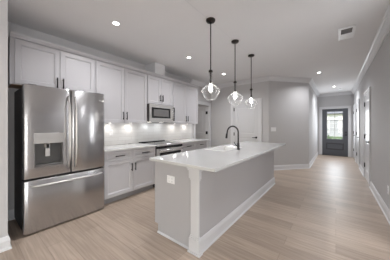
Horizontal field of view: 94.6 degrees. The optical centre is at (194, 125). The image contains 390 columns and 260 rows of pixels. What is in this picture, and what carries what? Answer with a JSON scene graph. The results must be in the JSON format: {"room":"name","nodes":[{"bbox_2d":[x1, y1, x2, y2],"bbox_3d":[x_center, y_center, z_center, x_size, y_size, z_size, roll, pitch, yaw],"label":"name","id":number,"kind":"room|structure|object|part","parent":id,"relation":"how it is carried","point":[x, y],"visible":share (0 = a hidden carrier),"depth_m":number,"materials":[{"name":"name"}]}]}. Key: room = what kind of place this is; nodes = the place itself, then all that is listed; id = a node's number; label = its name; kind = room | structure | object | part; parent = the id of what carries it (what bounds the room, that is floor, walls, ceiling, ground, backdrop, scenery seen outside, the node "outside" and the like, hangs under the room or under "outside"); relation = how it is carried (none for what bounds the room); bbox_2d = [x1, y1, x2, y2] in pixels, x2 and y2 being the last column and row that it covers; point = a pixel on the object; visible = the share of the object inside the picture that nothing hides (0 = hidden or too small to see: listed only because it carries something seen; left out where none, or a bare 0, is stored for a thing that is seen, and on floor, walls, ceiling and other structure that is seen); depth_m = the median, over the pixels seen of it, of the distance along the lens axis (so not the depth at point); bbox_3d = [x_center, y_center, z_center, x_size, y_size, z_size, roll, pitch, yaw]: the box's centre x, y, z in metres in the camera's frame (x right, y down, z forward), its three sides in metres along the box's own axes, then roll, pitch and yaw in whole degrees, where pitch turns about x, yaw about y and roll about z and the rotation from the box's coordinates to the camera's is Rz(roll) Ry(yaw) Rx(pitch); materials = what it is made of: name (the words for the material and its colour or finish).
{"room":"kitchen","nodes":[
{"label":"kitchen","id":0,"kind":"room"},
{"bbox_2d":[0,0,7,237],"bbox_3d":[-3.981,-0.066,0.118,0.936,2.740,5.280,0,0,38],"label":"wall","id":1,"kind":"structure","parent":0,"point":[3,3],"depth_m":1.88,"materials":[{"name":"grey paint"}]},
{"bbox_2d":[8,22,210,209],"bbox_3d":[-1.045,-0.066,4.532,0.120,2.740,5.310,0,0,38],"label":"wall","id":2,"kind":"structure","parent":0,"point":[204,95],"depth_m":2.74,"materials":[{"name":"grey paint"}]},
{"bbox_2d":[8,37,94,92],"bbox_3d":[-2.119,-0.823,2.741,0.394,0.596,1.014,0,0,38],"label":"upper cabinet","id":3,"kind":"object","parent":2,"relation":"attached to","point":[28,62],"visible":0.91,"depth_m":2.54,"materials":[{"name":"grey paint"}]},
{"bbox_3d":[-2.143,-0.822,2.469,0.020,0.558,0.468,0,0,38],"label":"door","id":4,"kind":"part","parent":3,"relation":"part of","materials":[{"name":"grey paint"}]},
{"bbox_3d":[-1.846,-0.822,2.849,0.020,0.558,0.478,0,0,38],"label":"door","id":5,"kind":"part","parent":3,"relation":"part of","materials":[{"name":"grey paint"}]},
{"bbox_2d":[95,60,146,122],"bbox_3d":[-1.478,-0.588,3.561,0.394,1.067,1.062,0,0,38],"label":"upper cabinet","id":6,"kind":"object","parent":2,"relation":"attached to","point":[124,90],"visible":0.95,"depth_m":3.42,"materials":[{"name":"grey paint"}]},
{"bbox_3d":[-1.522,-0.578,3.263,0.020,1.047,0.515,0,0,38],"label":"door","id":7,"kind":"part","parent":6,"relation":"part of","materials":[{"name":"grey paint"}]},
{"bbox_3d":[-1.200,-0.578,3.675,0.020,1.047,0.514,0,0,38],"label":"door","id":8,"kind":"part","parent":6,"relation":"part of","materials":[{"name":"grey paint"}]},
{"bbox_2d":[104,123,191,145],"bbox_3d":[-1.038,0.162,4.434,0.010,0.454,3.015,0,0,38],"label":"backsplash","id":9,"kind":"structure","parent":2,"relation":"attached to","point":[123,133],"depth_m":4.21,"materials":[{"name":"white tile"}]},
{"bbox_2d":[147,74,172,105],"bbox_3d":[-0.911,-0.801,4.285,0.394,0.640,0.769,0,0,38],"label":"upper cabinet","id":10,"kind":"object","parent":2,"relation":"attached to","point":[159,90],"visible":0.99,"depth_m":4.15,"materials":[{"name":"grey paint"}]},
{"bbox_3d":[-0.910,-0.797,4.045,0.020,0.608,0.369,0,0,38],"label":"door","id":11,"kind":"part","parent":10,"relation":"part of","materials":[{"name":"grey paint"}]},
{"bbox_2d":[147,104,174,122],"bbox_3d":[-0.877,-0.279,4.257,0.477,0.399,0.756,0,0,38],"label":"microwave","id":12,"kind":"object","parent":10,"relation":"attached to","point":[155,112],"visible":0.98,"depth_m":4.07,"materials":[{"name":"metal"}]},
{"bbox_3d":[-0.740,-0.099,4.149,0.029,0.040,0.748,0,0,38],"label":"rail","id":13,"kind":"part","parent":12,"relation":"part of","materials":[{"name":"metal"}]},
{"bbox_3d":[-0.678,-0.797,4.341,0.020,0.608,0.368,0,0,38],"label":"door","id":14,"kind":"part","parent":10,"relation":"part of","materials":[{"name":"grey paint"}]},
{"bbox_2d":[163,81,197,123],"bbox_3d":[-0.352,-0.588,4.999,0.394,1.067,1.039,0,0,38],"label":"upper cabinet","id":15,"kind":"object","parent":2,"relation":"attached to","point":[185,97],"visible":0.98,"depth_m":4.86,"materials":[{"name":"grey paint"}]},
{"bbox_2d":[8,31,199,87],"bbox_3d":[-1.211,-1.145,3.886,0.376,0.047,3.938,0,0,38],"label":"crown molding","id":16,"kind":"structure","parent":15,"relation":"on","point":[12,34],"depth_m":2.91,"materials":[{"name":"grey paint"}]},
{"bbox_2d":[145,62,164,75],"bbox_3d":[-0.946,-1.303,4.272,0.355,0.264,0.302,0,0,38],"label":"trim","id":17,"kind":"structure","parent":15,"relation":"on","point":[154,67],"depth_m":4.15,"materials":[{"name":"white paint"}]},
{"bbox_3d":[-0.393,-0.578,4.706,0.020,1.047,0.504,0,0,38],"label":"door","id":18,"kind":"part","parent":15,"relation":"part of","materials":[{"name":"grey paint"}]},
{"bbox_3d":[-0.077,-0.578,5.109,0.020,1.047,0.504,0,0,38],"label":"door","id":19,"kind":"part","parent":15,"relation":"part of","materials":[{"name":"grey paint"}]},
{"bbox_2d":[196,106,207,138],"bbox_3d":[0.143,0.295,6.714,0.851,2.005,0.097,0,0,40],"label":"door","id":20,"kind":"structure","parent":2,"relation":"in","point":[201,132],"depth_m":6.60,"materials":[{"name":"white paint"}]},
{"bbox_2d":[193,101,210,147],"bbox_3d":[0.214,0.244,6.119,0.146,2.120,0.982,0,0,38],"label":"trim","id":21,"kind":"structure","parent":2,"relation":"attached to","point":[208,105],"depth_m":6.40,"materials":[{"name":"white paint"}]},
{"bbox_2d":[0,154,389,259],"bbox_3d":[0.736,1.354,2.446,11.256,0.100,15.160,0,0,38],"label":"floor","id":22,"kind":"structure","parent":0,"point":[327,210],"depth_m":2.26,"materials":[{"name":"brown wood"}]},
{"bbox_2d":[103,147,154,203],"bbox_3d":[-1.367,0.863,3.484,0.664,0.883,1.052,0,0,38],"label":"base cabinet","id":23,"kind":"object","parent":22,"relation":"on","point":[129,172],"visible":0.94,"depth_m":3.23,"materials":[{"name":"grey paint"}]},
{"bbox_3d":[-1.304,0.512,3.104,0.020,0.153,0.516,0,0,38],"label":"drawer","id":24,"kind":"part","parent":23,"relation":"part of","materials":[{"name":"grey paint"}]},
{"bbox_3d":[-1.304,0.892,3.104,0.020,0.587,0.516,0,0,38],"label":"door","id":25,"kind":"part","parent":23,"relation":"part of","materials":[{"name":"grey paint"}]},
{"bbox_2d":[104,143,156,151],"bbox_3d":[-1.365,0.405,3.475,0.654,0.030,1.065,0,0,38],"label":"countertop","id":26,"kind":"structure","parent":23,"relation":"on","point":[109,148],"depth_m":3.39,"materials":[{"name":"white stone"}]},
{"bbox_3d":[-0.982,0.512,3.515,0.020,0.153,0.514,0,0,38],"label":"drawer","id":27,"kind":"part","parent":23,"relation":"part of","materials":[{"name":"grey paint"}]},
{"bbox_3d":[-0.982,0.892,3.515,0.020,0.587,0.514,0,0,38],"label":"door","id":28,"kind":"part","parent":23,"relation":"part of","materials":[{"name":"grey paint"}]},
{"bbox_2d":[139,140,182,186],"bbox_3d":[-0.764,0.837,4.174,0.727,0.934,0.761,0,0,38],"label":"range","id":29,"kind":"object","parent":22,"relation":"on","point":[163,147],"visible":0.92,"depth_m":3.96,"materials":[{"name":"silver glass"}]},
{"bbox_2d":[144,141,176,144],"bbox_3d":[-0.780,0.397,4.187,0.595,0.023,0.761,0,0,38],"label":"cooktop","id":30,"kind":"object","parent":29,"relation":"in","point":[146,142],"depth_m":4.16,"materials":[{"name":"black glass"}]},
{"bbox_3d":[-0.546,0.787,4.004,0.045,0.600,0.753,0,0,38],"label":"oven door","id":31,"kind":"part","parent":29,"relation":"part of","materials":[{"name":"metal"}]},
{"bbox_3d":[-0.547,0.455,4.005,0.042,0.054,0.757,0,0,38],"label":"control panel","id":32,"kind":"part","parent":29,"relation":"part of","materials":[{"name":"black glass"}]},
{"bbox_3d":[-0.503,0.521,3.970,0.065,0.025,0.691,0,0,38],"label":"handle","id":33,"kind":"part","parent":29,"relation":"part of","materials":[{"name":"metal"}]},
{"bbox_2d":[182,141,206,151],"bbox_3d":[-0.223,0.863,4.946,0.664,0.883,1.104,0,0,38],"label":"base cabinet","id":34,"kind":"object","parent":22,"relation":"on","point":[190,146],"visible":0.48,"depth_m":4.74,"materials":[{"name":"grey paint"}]},
{"bbox_2d":[166,138,208,142],"bbox_3d":[-0.209,0.405,4.954,0.654,0.030,1.135,0,0,38],"label":"countertop","id":35,"kind":"structure","parent":34,"relation":"on","point":[189,140],"depth_m":4.78,"materials":[{"name":"white stone"}]},
{"bbox_3d":[-0.168,0.512,4.555,0.020,0.153,0.542,0,0,38],"label":"drawer","id":36,"kind":"part","parent":34,"relation":"part of","materials":[{"name":"grey paint"}]},
{"bbox_3d":[0.170,0.512,4.987,0.020,0.153,0.540,0,0,38],"label":"drawer","id":37,"kind":"part","parent":34,"relation":"part of","materials":[{"name":"grey paint"}]},
{"bbox_2d":[155,150,275,257],"bbox_3d":[0.627,0.863,3.148,0.788,0.883,2.907,0,0,38],"label":"kitchen island","id":38,"kind":"object","parent":22,"relation":"on","point":[193,212],"visible":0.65,"depth_m":2.11,"materials":[{"name":"grey paint"}]},
{"bbox_2d":[167,175,174,183],"bbox_3d":[-0.279,0.619,2.068,0.122,0.086,0.009,0,0,38],"label":"outlet","id":39,"kind":"object","parent":38,"relation":"attached to","point":[170,179],"visible":1,"depth_m":2.06,"materials":[{"name":"white plastic"}]},
{"bbox_3d":[-0.259,1.294,2.049,0.506,0.020,0.014,0,0,38],"label":"shoe moulding","id":40,"kind":"part","parent":38,"relation":"part of","materials":[{"name":"white paint"}]},
{"bbox_3d":[0.001,0.863,1.843,0.106,0.883,0.020,0,0,38],"label":"corner post","id":41,"kind":"part","parent":38,"relation":"part of","materials":[{"name":"white paint"}]},
{"bbox_2d":[149,141,285,171],"bbox_3d":[0.710,0.405,3.054,0.935,0.031,2.915,0,0,38],"label":"island countertop","id":42,"kind":"structure","parent":38,"relation":"on","point":[201,159],"depth_m":2.28,"materials":[{"name":"white stone"}]},
{"bbox_2d":[206,146,240,150],"bbox_3d":[0.506,0.495,3.134,0.371,0.217,0.676,0,0,38],"label":"sink","id":43,"kind":"object","parent":42,"relation":"in","point":[220,148],"visible":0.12,"depth_m":3.37,"materials":[{"name":"metal"}]},
{"bbox_2d":[225,126,239,149],"bbox_3d":[0.612,0.192,2.999,0.264,0.392,0.108,0,0,38],"label":"faucet","id":44,"kind":"object","parent":42,"relation":"on","point":[238,143],"visible":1,"depth_m":2.95,"materials":[{"name":"metal"}]},
{"bbox_3d":[0.629,0.137,3.019,0.231,0.282,0.025,0,0,38],"label":"spout","id":45,"kind":"part","parent":44,"relation":"part of","materials":[{"name":"black metal"}]},
{"bbox_3d":[0.689,1.229,3.145,0.649,0.150,2.835,0,0,38],"label":"moulding","id":46,"kind":"part","parent":38,"relation":"part of","materials":[{"name":"white paint"}]},
{"bbox_2d":[8,0,389,93],"bbox_3d":[0.791,-1.511,2.517,11.256,0.150,15.340,0,0,38],"label":"ceiling","id":47,"kind":"structure","parent":0,"point":[290,38],"depth_m":2.71,"materials":[{"name":"paint"}]},
{"bbox_2d":[111,21,120,25],"bbox_3d":[-1.105,-1.431,2.515,0.120,0.007,0.120,0,0,38],"label":"recessed light","id":48,"kind":"object","parent":47,"relation":"in","point":[116,23],"visible":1,"depth_m":2.52,"materials":[{"name":"white plastic"}]},
{"bbox_2d":[206,17,214,90],"bbox_3d":[0.212,-0.890,2.437,0.250,1.090,0.250,0,0,38],"label":"pendant light","id":49,"kind":"object","parent":47,"relation":"hanging from","point":[210,20],"visible":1,"depth_m":2.43,"materials":[{"name":"brown metal"}]},
{"bbox_3d":[0.212,-1.081,2.437,0.015,0.650,0.014,0,0,38],"label":"rod","id":50,"kind":"part","parent":49,"relation":"part of","materials":[{"name":"brown metal"}]},
{"bbox_2d":[231,39,238,97],"bbox_3d":[0.679,-0.890,3.050,0.250,1.090,0.250,0,0,38],"label":"pendant light","id":51,"kind":"object","parent":47,"relation":"hanging from","point":[235,41],"visible":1,"depth_m":3.04,"materials":[{"name":"brown metal"}]},
{"bbox_3d":[0.679,-1.081,3.050,0.015,0.650,0.014,0,0,38],"label":"rod","id":52,"kind":"part","parent":51,"relation":"part of","materials":[{"name":"brown metal"}]},
{"bbox_2d":[248,54,253,102],"bbox_3d":[1.142,-0.890,3.658,0.250,1.090,0.250,0,0,38],"label":"pendant light","id":53,"kind":"object","parent":47,"relation":"hanging from","point":[249,55],"visible":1,"depth_m":3.65,"materials":[{"name":"brown metal"}]},
{"bbox_3d":[1.142,-1.081,3.658,0.015,0.650,0.014,0,0,38],"label":"rod","id":54,"kind":"part","parent":53,"relation":"part of","materials":[{"name":"brown metal"}]},
{"bbox_2d":[338,25,355,40],"bbox_3d":[2.341,-1.428,2.784,0.200,0.014,0.440,0,0,38],"label":"ceiling vent","id":55,"kind":"object","parent":47,"relation":"in","point":[347,32],"visible":1,"depth_m":2.75,"materials":[{"name":"white plastic"}]},
{"bbox_2d":[211,81,268,146],"bbox_3d":[1.395,-0.066,5.917,2.016,2.740,0.120,0,0,38],"label":"wall","id":56,"kind":"structure","parent":0,"point":[221,98],"depth_m":6.05,"materials":[{"name":"grey paint"}]},
{"bbox_2d":[234,102,257,142],"bbox_3d":[1.590,0.288,5.693,0.816,2.020,0.094,0,0,38],"label":"door","id":57,"kind":"structure","parent":56,"relation":"in","point":[245,114],"depth_m":5.68,"materials":[{"name":"white paint"}]},
{"bbox_2d":[231,98,261,143],"bbox_3d":[1.625,0.236,5.720,1.010,2.135,0.146,0,0,38],"label":"trim","id":58,"kind":"structure","parent":56,"relation":"attached to","point":[259,100],"depth_m":5.49,"materials":[{"name":"white paint"}]},
{"bbox_2d":[269,81,308,164],"bbox_3d":[2.806,-0.066,5.441,1.358,2.740,0.120,0,0,-11],"label":"wall","id":59,"kind":"structure","parent":0,"point":[288,101],"depth_m":5.38,"materials":[{"name":"grey paint"}]},
{"bbox_2d":[190,3,389,96],"bbox_3d":[2.201,-1.373,5.223,4.139,0.125,8.939,0,0,38],"label":"crown molding","id":60,"kind":"structure","parent":59,"relation":"attached to","point":[384,28],"depth_m":5.28,"materials":[{"name":"white paint"}]},
{"bbox_2d":[274,164,308,169],"bbox_3d":[2.821,1.234,5.368,1.358,0.140,0.028,0,0,-11],"label":"baseboard","id":61,"kind":"structure","parent":59,"relation":"attached to","point":[295,166],"depth_m":5.38,"materials":[{"name":"white paint"}]},
{"bbox_2d":[309,84,317,162],"bbox_3d":[4.500,-0.066,6.910,0.120,2.740,3.450,0,0,38],"label":"wall","id":62,"kind":"structure","parent":0,"point":[313,99],"depth_m":6.70,"materials":[{"name":"grey paint"}]},
{"bbox_2d":[309,152,317,167],"bbox_3d":[4.558,1.234,6.864,0.028,0.140,3.449,0,0,38],"label":"baseboard","id":63,"kind":"structure","parent":62,"relation":"attached to","point":[316,154],"depth_m":6.50,"materials":[{"name":"white paint"}]},
{"bbox_2d":[318,94,353,156],"bbox_3d":[6.144,-0.066,7.909,1.480,2.740,0.150,0,0,38],"label":"wall","id":64,"kind":"structure","parent":0,"point":[340,100],"depth_m":7.75,"materials":[{"name":"grey paint"}]},
{"bbox_2d":[322,108,347,156],"bbox_3d":[6.110,0.281,7.872,0.890,2.047,0.130,0,0,38],"label":"door","id":65,"kind":"structure","parent":64,"relation":"in","point":[333,147],"depth_m":7.86,"materials":[{"name":"grey paint"}]},
{"bbox_3d":[6.103,0.897,7.864,0.610,0.290,0.032,0,0,38],"label":"panel moulding","id":66,"kind":"part","parent":65,"relation":"part of","materials":[{"name":"grey paint"}]},
{"bbox_2d":[319,106,350,156],"bbox_3d":[6.123,0.229,7.889,1.100,2.150,0.146,0,0,38],"label":"trim","id":67,"kind":"structure","parent":64,"relation":"attached to","point":[332,107],"depth_m":7.79,"materials":[{"name":"white paint"}]},
{"bbox_2d":[354,31,389,209],"bbox_3d":[3.879,-0.066,3.910,0.120,2.740,8.940,0,0,38],"label":"wall","id":68,"kind":"structure","parent":0,"point":[377,76],"depth_m":3.06,"materials":[{"name":"grey paint"}]},
{"bbox_2d":[353,107,354,158],"bbox_3d":[6.241,0.288,7.054,0.094,2.020,0.766,0,0,38],"label":"door","id":69,"kind":"structure","parent":68,"relation":"in","point":[354,107],"depth_m":7.12,"materials":[{"name":"white paint"}]},
{"bbox_2d":[353,103,355,157],"bbox_3d":[6.284,0.236,7.006,0.146,2.135,0.960,0,0,38],"label":"trim","id":70,"kind":"structure","parent":68,"relation":"attached to","point":[354,105],"depth_m":6.66,"materials":[{"name":"white paint"}]},
{"bbox_2d":[356,103,358,165],"bbox_3d":[5.378,0.288,5.951,0.094,2.020,0.806,0,0,38],"label":"door","id":71,"kind":"structure","parent":68,"relation":"in","point":[357,109],"depth_m":6.09,"materials":[{"name":"white paint"}]},
{"bbox_2d":[356,99,359,163],"bbox_3d":[5.421,0.236,5.904,0.146,2.135,1.000,0,0,38],"label":"trim","id":72,"kind":"structure","parent":68,"relation":"attached to","point":[358,100],"depth_m":5.54,"materials":[{"name":"white paint"}]},
{"bbox_2d":[359,164,363,176],"bbox_3d":[4.695,1.234,5.075,0.028,0.140,1.200,0,0,38],"label":"baseboard","id":73,"kind":"structure","parent":68,"relation":"attached to","point":[360,166],"depth_m":5.06,"materials":[{"name":"white paint"}]},
{"bbox_2d":[364,94,368,183],"bbox_3d":[4.022,0.288,4.218,0.094,2.020,0.806,0,0,38],"label":"door","id":74,"kind":"structure","parent":68,"relation":"in","point":[366,103],"depth_m":4.30,"materials":[{"name":"white paint"}]},
{"bbox_2d":[364,87,370,186],"bbox_3d":[4.065,0.236,4.171,0.146,2.135,1.000,0,0,38],"label":"trim","id":75,"kind":"structure","parent":68,"relation":"attached to","point":[368,91],"depth_m":3.82,"materials":[{"name":"white paint"}]},
{"bbox_2d":[369,181,389,224],"bbox_3d":[2.387,1.234,2.126,0.028,0.140,4.290,0,0,38],"label":"baseboard","id":76,"kind":"structure","parent":68,"relation":"attached to","point":[381,203],"depth_m":2.87,"materials":[{"name":"white paint"}]},
{"bbox_3d":[21.613,1.504,27.619,32.000,0.100,49.860,0,0,38],"label":"lawn","id":77,"kind":"structure","parent":0,"visible":0},
{"bbox_2d":[327,111,342,136],"bbox_3d":[22.443,-1.446,26.245,11.000,5.800,8.200,0,0,38],"label":"house","id":78,"kind":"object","parent":77,"relation":"on","point":[330,115],"visible":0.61,"depth_m":24.37,"materials":[{"name":"white"}]},
{"bbox_3d":[18.853,0.304,24.579,3.000,2.300,0.050,0,0,38],"label":"garage door","id":79,"kind":"part","parent":78,"relation":"part of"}
]}

